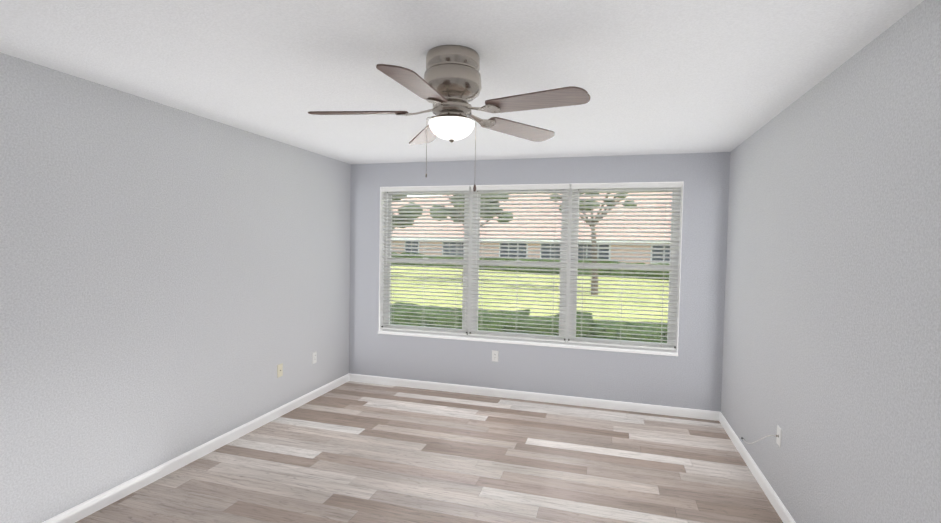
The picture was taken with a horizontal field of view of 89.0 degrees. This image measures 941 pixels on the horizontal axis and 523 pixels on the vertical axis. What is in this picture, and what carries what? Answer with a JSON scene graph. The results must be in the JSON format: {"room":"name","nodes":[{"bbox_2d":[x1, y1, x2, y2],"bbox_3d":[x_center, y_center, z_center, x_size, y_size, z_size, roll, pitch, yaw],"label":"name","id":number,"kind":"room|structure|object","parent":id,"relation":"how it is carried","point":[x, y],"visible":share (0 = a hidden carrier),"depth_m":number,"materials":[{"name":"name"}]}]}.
{"room":"empty bedroom","nodes":[
{"label":"empty bedroom","id":0,"kind":"room"},
{"bbox_2d":[0,52,350,522],"bbox_3d":[-2.204,0.209,2.837,0.200,2.440,5.782,2,2,16],"label":"wall","id":1,"kind":"structure","parent":0,"point":[174,282],"depth_m":2.99,"materials":[{"name":"grey paint"}]},
{"bbox_2d":[42,373,348,522],"bbox_3d":[-2.123,1.390,2.850,0.014,0.083,5.382,2,2,16],"label":"baseboard","id":2,"kind":"structure","parent":1,"relation":"attached to","point":[96,503],"depth_m":3.27,"materials":[{"name":"white wood"}]},
{"bbox_2d":[277,363,282,377],"bbox_3d":[-1.701,0.975,4.279,0.008,0.115,0.070,2,2,16],"label":"electrical outlet","id":3,"kind":"object","parent":1,"relation":"attached to","point":[279,370],"visible":1,"depth_m":4.27,"materials":[{"name":"beige plastic"}]},
{"bbox_2d":[312,351,316,363],"bbox_3d":[-1.556,0.961,4.781,0.008,0.115,0.070,2,2,16],"label":"electrical outlet","id":4,"kind":"object","parent":1,"relation":"attached to","point":[314,357],"visible":1,"depth_m":4.77,"materials":[{"name":"white plastic"}]},
{"bbox_2d":[75,381,782,522],"bbox_3d":[-0.297,1.513,2.325,4.219,0.060,5.782,2,2,16],"label":"floor","id":5,"kind":"structure","parent":0,"point":[353,452],"depth_m":3.33,"materials":[{"name":"brown wood"}]},
{"bbox_2d":[0,0,923,163],"bbox_3d":[-0.252,-0.995,2.235,4.219,0.080,5.782,2,2,16],"label":"ceiling","id":6,"kind":"structure","parent":0,"point":[650,77],"depth_m":2.26,"materials":[{"name":"paint"}]},
{"bbox_2d":[308,45,589,191],"bbox_3d":[-0.102,-0.640,2.170,1.260,0.620,1.205,2,2,16],"label":"fan","id":7,"kind":"object","parent":6,"relation":"hanging from","point":[448,87],"visible":1,"depth_m":2.12,"materials":[{"name":"grey wood"}]},
{"bbox_2d":[349,152,729,411],"bbox_3d":[0.501,0.182,4.960,3.819,2.440,0.200,2,2,16],"label":"wall","id":8,"kind":"structure","parent":0,"point":[689,376],"depth_m":4.71,"materials":[{"name":"grey paint"}]},
{"bbox_2d":[492,350,498,361],"bbox_3d":[0.254,0.978,4.947,0.070,0.115,0.008,2,2,16],"label":"electrical outlet","id":9,"kind":"object","parent":8,"relation":"attached to","point":[495,356],"visible":1,"depth_m":4.95,"materials":[{"name":"white plastic"}]},
{"bbox_2d":[378,330,677,355],"bbox_3d":[0.467,0.827,4.928,3.078,0.022,0.118,2,2,16],"label":"window sill","id":10,"kind":"structure","parent":8,"relation":"attached to","point":[566,345],"depth_m":4.85,"materials":[{"name":"white wood"}]},
{"bbox_2d":[379,181,683,353],"bbox_3d":[0.492,0.028,4.938,3.078,1.619,0.159,2,2,16],"label":"window","id":11,"kind":"structure","parent":8,"relation":"in","point":[567,304],"depth_m":4.89,"materials":[{"name":"glass"}]},
{"bbox_2d":[381,186,470,334],"bbox_3d":[-0.503,-0.018,5.184,1.010,1.572,0.074,2,2,16],"label":"window blind","id":12,"kind":"object","parent":11,"relation":"attached to","point":[424,189],"visible":0.88,"depth_m":5.18,"materials":[{"name":"white plastic"}]},
{"bbox_2d":[469,184,569,341],"bbox_3d":[0.482,0.009,4.900,1.010,1.572,0.074,2,2,16],"label":"window blind","id":13,"kind":"object","parent":11,"relation":"attached to","point":[526,187],"visible":0.96,"depth_m":4.90,"materials":[{"name":"white plastic"}]},
{"bbox_2d":[568,182,682,349],"bbox_3d":[1.468,0.037,4.615,1.010,1.572,0.074,2,2,16],"label":"window blind","id":14,"kind":"object","parent":11,"relation":"attached to","point":[628,185],"visible":1,"depth_m":4.61,"materials":[{"name":"white plastic"}]},
{"bbox_2d":[349,373,719,420],"bbox_3d":[0.451,1.362,4.899,3.819,0.083,0.014,2,2,16],"label":"baseboard","id":15,"kind":"structure","parent":8,"relation":"attached to","point":[615,405],"depth_m":4.81,"materials":[{"name":"white wood"}]},
{"bbox_2d":[721,0,940,522],"bbox_3d":[1.656,0.318,1.723,0.200,2.440,5.782,2,2,16],"label":"wall","id":16,"kind":"structure","parent":0,"point":[831,366],"depth_m":2.13,"materials":[{"name":"grey paint"}]},
{"bbox_2d":[719,412,795,522],"bbox_3d":[1.532,1.493,1.795,0.014,0.083,5.382,2,2,16],"label":"baseboard","id":17,"kind":"structure","parent":16,"relation":"attached to","point":[783,513],"depth_m":3.22,"materials":[{"name":"white wood"}]},
{"bbox_2d":[776,425,781,447],"bbox_3d":[1.860,1.057,2.897,0.018,0.115,0.070,2,2,16],"label":"outlet","id":18,"kind":"object","parent":16,"relation":"attached to","point":[779,434],"visible":1,"depth_m":2.88,"materials":[{"name":"white plastic"}]},
{"bbox_2d":[741,435,777,443],"bbox_3d":[1.938,1.196,3.266,0.050,0.313,0.755,2,2,16],"label":"cord","id":19,"kind":"object","parent":18,"relation":"attached to","point":[742,438],"visible":1,"depth_m":3.11,"materials":[{"name":"white plastic"}]},
{"label":"outside","id":20,"kind":"structure","parent":0,"visible":0},
{"bbox_2d":[391,266,668,322],"bbox_3d":[25.797,-1.226,99.359,240.000,0.001,195.218,2,2,16],"label":"lawn","id":21,"kind":"structure","parent":20,"point":[551,299],"depth_m":18.59,"materials":[{"name":"green plant"}]},
{"bbox_2d":[392,196,422,228],"bbox_3d":[-5.326,-2.023,24.965,5.287,5.813,5.481,2,2,16],"label":"tree","id":22,"kind":"object","parent":21,"relation":"on","point":[407,213],"depth_m":24.91,"materials":[{"name":"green plant"}]},
{"bbox_2d":[430,194,512,281],"bbox_3d":[-0.018,-1.921,23.156,4.153,5.928,3.965,2,2,16],"label":"tree","id":23,"kind":"object","parent":21,"relation":"on","point":[480,210],"depth_m":23.00,"materials":[{"name":"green plant"}]},
{"bbox_2d":[390,302,667,342],"bbox_3d":[1.172,1.194,6.880,9.236,0.904,1.139,2,2,16],"label":"hedge","id":24,"kind":"object","parent":21,"relation":"on","point":[543,322],"depth_m":6.67,"materials":[{"name":"green plant"}]},
{"bbox_2d":[391,252,668,279],"bbox_3d":[1.099,0.035,35.877,72.332,1.142,1.694,3,3,36],"label":"hedge","id":25,"kind":"object","parent":21,"relation":"on","point":[580,273],"depth_m":32.46,"materials":[{"name":"green plant"}]},
{"bbox_2d":[391,192,671,263],"bbox_3d":[-1.931,-3.198,46.956,91.201,6.700,11.230,3,3,36],"label":"building","id":26,"kind":"structure","parent":21,"relation":"on","point":[619,254],"depth_m":36.26,"materials":[{"name":"beige brick"}]},
{"bbox_2d":[550,193,636,294],"bbox_3d":[4.784,-1.563,18.850,3.611,5.689,3.873,2,2,16],"label":"tree","id":27,"kind":"object","parent":21,"relation":"on","point":[594,229],"depth_m":18.53,"materials":[{"name":"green plant"}]}
]}

